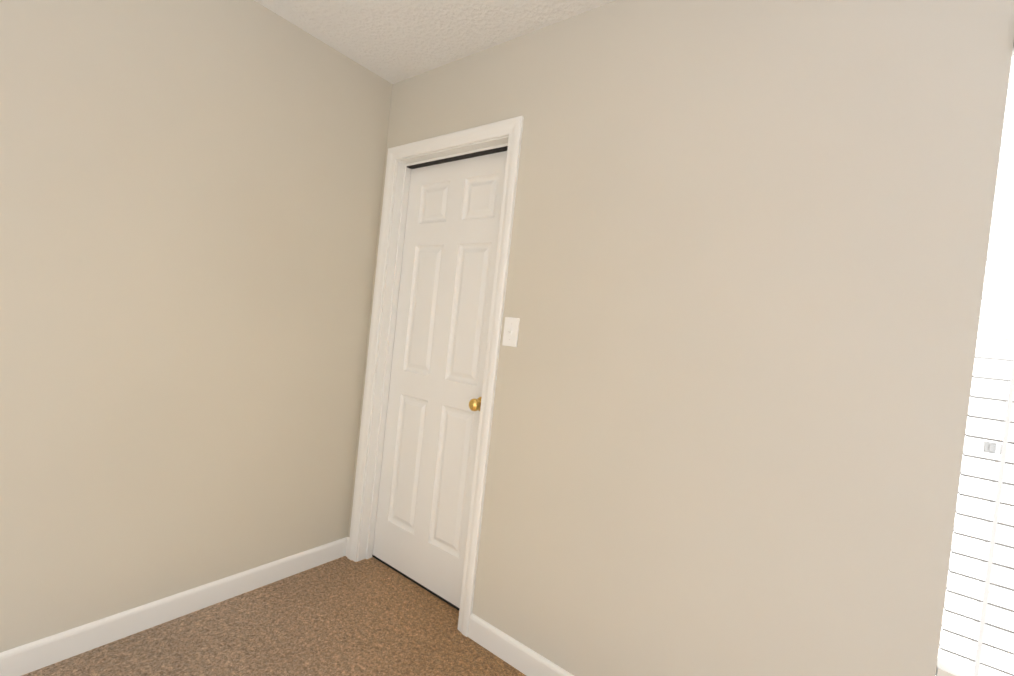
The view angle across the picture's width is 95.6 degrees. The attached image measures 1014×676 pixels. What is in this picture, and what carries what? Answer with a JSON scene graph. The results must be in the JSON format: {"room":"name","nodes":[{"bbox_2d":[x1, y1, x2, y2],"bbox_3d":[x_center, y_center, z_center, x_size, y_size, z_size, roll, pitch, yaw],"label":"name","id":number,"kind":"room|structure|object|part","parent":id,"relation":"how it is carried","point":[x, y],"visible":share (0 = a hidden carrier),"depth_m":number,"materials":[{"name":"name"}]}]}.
{"room":"empty bedroom","nodes":[
{"label":"empty bedroom","id":0,"kind":"room"},
{"bbox_2d":[0,0,392,652],"bbox_3d":[-1.800,-0.176,1.065,0.140,2.440,3.690,7,1,37],"label":"wall","id":1,"kind":"structure","parent":0,"point":[190,198],"depth_m":1.69,"materials":[{"name":"paint"}]},
{"bbox_2d":[0,537,348,675],"bbox_3d":[-1.846,1.000,1.047,0.030,0.093,3.380,7,1,37],"label":"baseboard","id":2,"kind":"structure","parent":1,"relation":"attached to","point":[67,644],"depth_m":1.73,"materials":[{"name":"white wood"}]},
{"bbox_2d":[22,556,525,675],"bbox_3d":[-0.448,1.264,-0.052,3.900,0.100,3.690,7,1,37],"label":"floor","id":3,"kind":"structure","parent":0,"point":[346,616],"depth_m":1.76,"materials":[{"name":"carpet"}]},
{"bbox_2d":[254,0,614,83],"bbox_3d":[-0.183,-1.262,-0.098,3.900,0.100,3.690,7,1,37],"label":"ceiling","id":4,"kind":"structure","parent":0,"point":[393,41],"depth_m":1.86,"materials":[{"name":"white paint"}]},
{"bbox_2d":[348,0,1013,675],"bbox_3d":[0.758,0.088,1.335,3.620,2.440,0.140,7,1,37],"label":"wall","id":5,"kind":"structure","parent":0,"point":[746,266],"depth_m":1.33,"materials":[{"name":"paint"}]},
{"bbox_2d":[347,116,523,636],"bbox_3d":[-0.335,0.128,2.154,0.837,2.102,0.158,7,1,37],"label":"door frame","id":6,"kind":"structure","parent":5,"relation":"attached to","point":[494,135],"depth_m":2.30,"materials":[{"name":"white wood"}]},
{"bbox_3d":[-0.326,0.168,2.173,0.701,2.023,0.065,7,1,37],"label":"door jamb shadow gap","id":7,"kind":"part","parent":6,"relation":"part of","materials":[{"name":"white wood"}]},
{"bbox_2d":[373,151,506,607],"bbox_3d":[-0.334,0.156,2.159,0.698,2.018,0.102,7,1,37],"label":"door","id":8,"kind":"structure","parent":5,"relation":"in","point":[439,348],"depth_m":2.17,"materials":[{"name":"white wood"}]},
{"bbox_2d":[502,317,519,346],"bbox_3d":[0.011,-0.024,1.810,0.070,0.115,0.021,7,1,37],"label":"light switch","id":9,"kind":"object","parent":5,"relation":"attached to","point":[511,331],"visible":1,"depth_m":1.81,"materials":[{"name":"white plastic"}]},
{"bbox_2d":[468,613,573,675],"bbox_3d":[0.926,1.291,1.037,2.728,0.093,0.013,7,1,37],"label":"baseboard","id":10,"kind":"structure","parent":5,"relation":"attached to","point":[505,647],"depth_m":1.73,"materials":[{"name":"white wood"}]},
{"bbox_2d":[935,56,1013,675],"bbox_3d":[1.410,0.080,0.841,0.809,1.500,0.134,7,1,37],"label":"window","id":11,"kind":"structure","parent":5,"relation":"in","point":[994,328],"depth_m":1.08,"materials":[{"name":"white"}]},
{"bbox_2d":[936,43,1013,675],"bbox_3d":[1.383,0.074,0.804,0.805,1.491,0.076,7,1,37],"label":"window blind","id":12,"kind":"object","parent":11,"relation":"attached to","point":[981,637],"visible":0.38,"depth_m":1.03,"materials":[{"name":"white plastic"}]},
{"label":"outside","id":13,"kind":"structure","parent":0,"visible":0},
{"bbox_2d":[984,343,1013,641],"bbox_3d":[2.397,-0.287,2.068,6.809,5.500,0.050,7,1,37],"label":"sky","id":14,"kind":"structure","parent":13,"point":[997,632],"depth_m":2.08,"materials":[{"name":"white"}]}
]}

